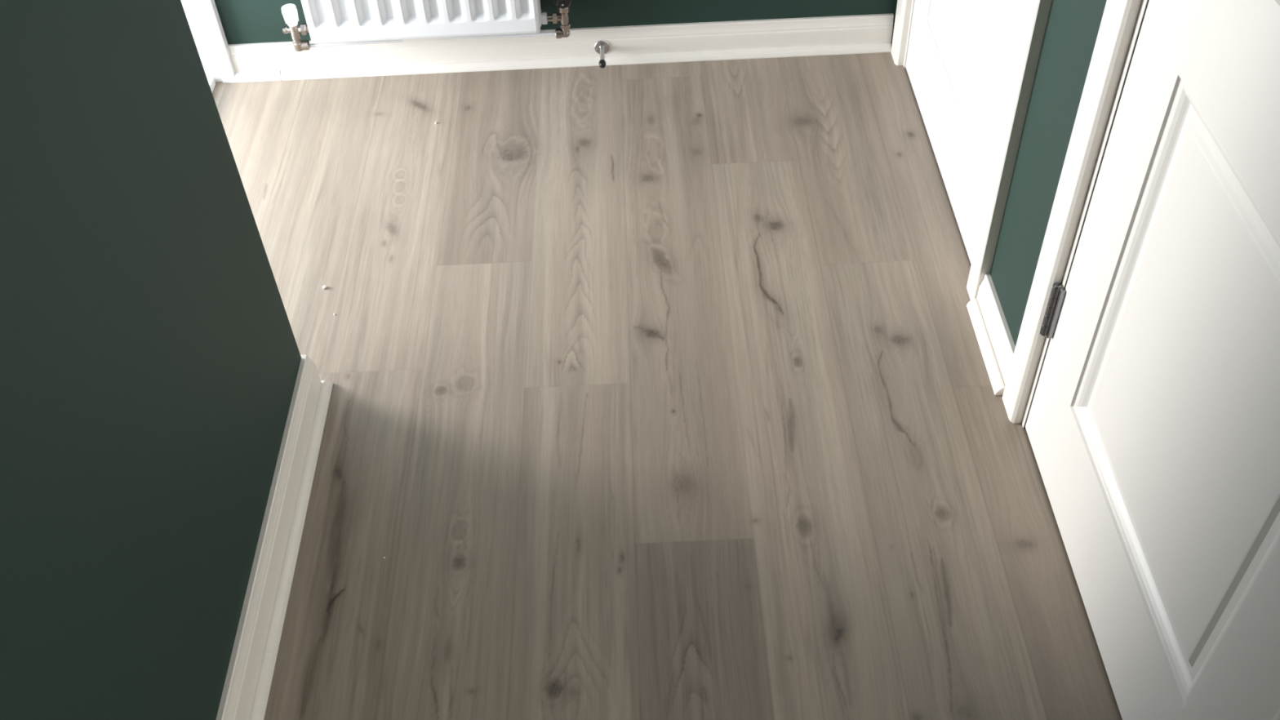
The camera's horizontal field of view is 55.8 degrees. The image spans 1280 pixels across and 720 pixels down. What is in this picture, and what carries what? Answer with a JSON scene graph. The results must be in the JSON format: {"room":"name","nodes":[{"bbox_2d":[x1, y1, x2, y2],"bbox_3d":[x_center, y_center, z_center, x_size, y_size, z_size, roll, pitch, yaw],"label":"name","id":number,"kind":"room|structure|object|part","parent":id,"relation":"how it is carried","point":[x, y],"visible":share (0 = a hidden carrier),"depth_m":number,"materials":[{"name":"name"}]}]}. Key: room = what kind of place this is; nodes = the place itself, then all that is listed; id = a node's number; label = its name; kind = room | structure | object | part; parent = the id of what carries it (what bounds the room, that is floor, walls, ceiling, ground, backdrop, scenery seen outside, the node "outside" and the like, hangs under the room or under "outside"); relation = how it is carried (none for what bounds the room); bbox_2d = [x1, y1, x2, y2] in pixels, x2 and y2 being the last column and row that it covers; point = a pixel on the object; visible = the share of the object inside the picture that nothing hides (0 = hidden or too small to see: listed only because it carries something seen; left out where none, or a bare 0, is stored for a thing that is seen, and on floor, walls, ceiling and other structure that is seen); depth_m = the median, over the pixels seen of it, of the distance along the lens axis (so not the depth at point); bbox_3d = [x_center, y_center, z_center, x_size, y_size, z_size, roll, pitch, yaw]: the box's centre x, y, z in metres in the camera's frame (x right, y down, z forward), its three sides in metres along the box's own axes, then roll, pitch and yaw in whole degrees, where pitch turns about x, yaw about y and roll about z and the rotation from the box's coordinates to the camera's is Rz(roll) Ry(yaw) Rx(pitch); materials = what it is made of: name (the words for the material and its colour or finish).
{"room":"home hallway","nodes":[
{"label":"home hallway","id":0,"kind":"room"},
{"bbox_2d":[0,0,301,719],"bbox_3d":[-0.653,0.216,0.381,0.110,2.400,2.760,-3,46,0],"label":"wall","id":1,"kind":"structure","parent":0,"point":[150,357],"depth_m":1.41,"materials":[{"name":"green paint"}]},
{"bbox_2d":[216,354,321,719],"bbox_3d":[-0.770,1.021,1.209,0.455,0.100,2.775,-3,46,0],"label":"baseboard","id":2,"kind":"structure","parent":1,"relation":"attached to","point":[244,666],"depth_m":1.88,"materials":[{"name":"white paint"}]},
{"bbox_2d":[248,380,333,719],"bbox_3d":[-0.761,1.043,1.243,0.470,0.019,2.790,-3,46,0],"label":"trim","id":3,"kind":"structure","parent":1,"relation":"attached to","point":[261,695],"depth_m":1.94,"materials":[{"name":"white paint"}]},
{"bbox_2d":[213,0,897,44],"bbox_3d":[-0.237,-1.606,2.140,1.943,2.400,0.100,-3,46,0],"label":"wall","id":4,"kind":"structure","parent":0,"point":[242,21],"depth_m":2.87,"materials":[{"name":"green paint"}]},
{"bbox_2d":[222,70,281,83],"bbox_3d":[-0.946,-0.689,2.945,0.142,0.020,0.015,-3,46,0],"label":"trim","id":5,"kind":"structure","parent":4,"relation":"attached to","point":[275,75],"depth_m":2.94,"materials":[{"name":"white paint"}]},
{"bbox_2d":[281,0,573,51],"bbox_3d":[-0.499,-0.968,2.631,0.677,0.621,0.110,-3,46,0],"label":"radiator","id":6,"kind":"object","parent":4,"relation":"attached to","point":[330,23],"visible":1,"depth_m":2.76,"materials":[{"name":"metal"}]},
{"bbox_3d":[-0.504,-0.946,2.588,0.528,0.582,0.018,-3,46,0],"label":"panel","id":7,"kind":"part","parent":6,"relation":"part of","materials":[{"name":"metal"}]},
{"bbox_2d":[227,13,893,72],"bbox_3d":[-0.211,-0.757,2.926,1.638,0.088,0.015,-3,46,0],"label":"baseboard","id":8,"kind":"structure","parent":4,"relation":"attached to","point":[877,28],"depth_m":2.91,"materials":[{"name":"white paint"}]},
{"bbox_2d":[280,42,891,80],"bbox_3d":[-0.132,-0.726,2.940,1.483,0.019,0.015,-3,46,0],"label":"trim","id":9,"kind":"structure","parent":4,"relation":"attached to","point":[877,47],"depth_m":2.94,"materials":[{"name":"white paint"}]},
{"bbox_2d":[594,40,609,68],"bbox_3d":[-0.090,-0.725,2.891,0.038,0.038,0.086,-3,46,0],"label":"door stop","id":10,"kind":"object","parent":4,"relation":"attached to","point":[602,47],"visible":1,"depth_m":2.91,"materials":[{"name":"metal"}]},
{"bbox_3d":[-0.090,-0.730,2.896,0.015,0.015,0.064,-3,46,0],"label":"rod","id":11,"kind":"part","parent":10,"relation":"part of","materials":[{"name":"metal"}]},
{"bbox_3d":[-0.091,-0.754,2.920,0.038,0.038,0.004,-3,46,0],"label":"mounting plate","id":12,"kind":"part","parent":10,"relation":"part of","materials":[{"name":"metal"}]},
{"bbox_2d":[212,49,1122,719],"bbox_3d":[-0.241,0.651,1.614,2.040,0.001,3.940,-3,46,0],"label":"floor","id":13,"kind":"structure","parent":0,"point":[660,391],"depth_m":2.15,"materials":[{"name":"brown wood"}]},
{"bbox_2d":[990,0,1148,428],"bbox_3d":[0.693,-0.234,0.753,0.110,2.400,3.850,-3,46,0],"label":"wall","id":14,"kind":"structure","parent":0,"point":[1073,26],"depth_m":1.92,"materials":[{"name":"green paint"}]},
{"bbox_2d":[890,0,1052,300],"bbox_3d":[0.638,-1.146,1.888,0.108,2.055,0.900,-3,46,0],"label":"door","id":15,"kind":"structure","parent":14,"relation":"in","point":[971,65],"depth_m":2.32,"materials":[{"name":"white paint"}]},
{"bbox_3d":[0.583,-1.444,2.181,0.020,2.054,0.062,-3,46,0],"label":"architrave","id":16,"kind":"part","parent":15,"relation":"part of","materials":[{"name":"white paint"}]},
{"bbox_3d":[0.606,-0.844,1.594,0.020,2.054,0.060,-3,46,0],"label":"architrave","id":17,"kind":"part","parent":15,"relation":"part of","materials":[{"name":"white paint"}]},
{"bbox_2d":[966,297,1004,395],"bbox_3d":[0.633,-0.027,2.219,0.016,0.019,0.233,-3,46,0],"label":"trim","id":18,"kind":"structure","parent":14,"relation":"attached to","point":[982,336],"depth_m":2.21,"materials":[{"name":"white paint"}]},
{"bbox_2d":[976,273,1015,385],"bbox_3d":[0.648,-0.048,2.196,0.015,0.080,0.241,-3,46,0],"label":"baseboard","id":19,"kind":"structure","parent":14,"relation":"attached to","point":[1002,341],"depth_m":2.19,"materials":[{"name":"white paint"}]},
{"bbox_2d":[1001,0,1279,719],"bbox_3d":[0.670,-0.332,1.091,0.108,2.055,0.900,-3,46,0],"label":"door","id":20,"kind":"structure","parent":14,"relation":"in","point":[1153,422],"depth_m":1.51,"materials":[{"name":"white paint"}]},
{"bbox_3d":[0.651,-0.077,1.893,0.012,0.102,0.020,-3,46,0],"label":"plate","id":21,"kind":"part","parent":20,"relation":"part of","materials":[{"name":"metal"}]},
{"bbox_3d":[0.614,-0.630,1.385,0.020,2.054,0.062,-3,46,0],"label":"architrave","id":22,"kind":"part","parent":20,"relation":"part of","materials":[{"name":"white paint"}]},
{"bbox_3d":[0.637,-0.030,0.798,0.020,2.054,0.060,-3,46,0],"label":"architrave","id":23,"kind":"part","parent":20,"relation":"part of","materials":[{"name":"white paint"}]},
{"bbox_3d":[-1.141,-1.139,1.730,0.100,2.400,1.090,-3,46,0],"label":"wall","id":24,"kind":"structure","parent":0,"visible":0},
{"bbox_2d":[180,0,235,92],"bbox_3d":[-1.093,-1.065,1.851,0.168,2.120,1.030,-3,46,0],"label":"door frame","id":25,"kind":"structure","parent":24,"relation":"in","point":[202,16],"depth_m":2.87,"materials":[{"name":"white wood"}]}
]}

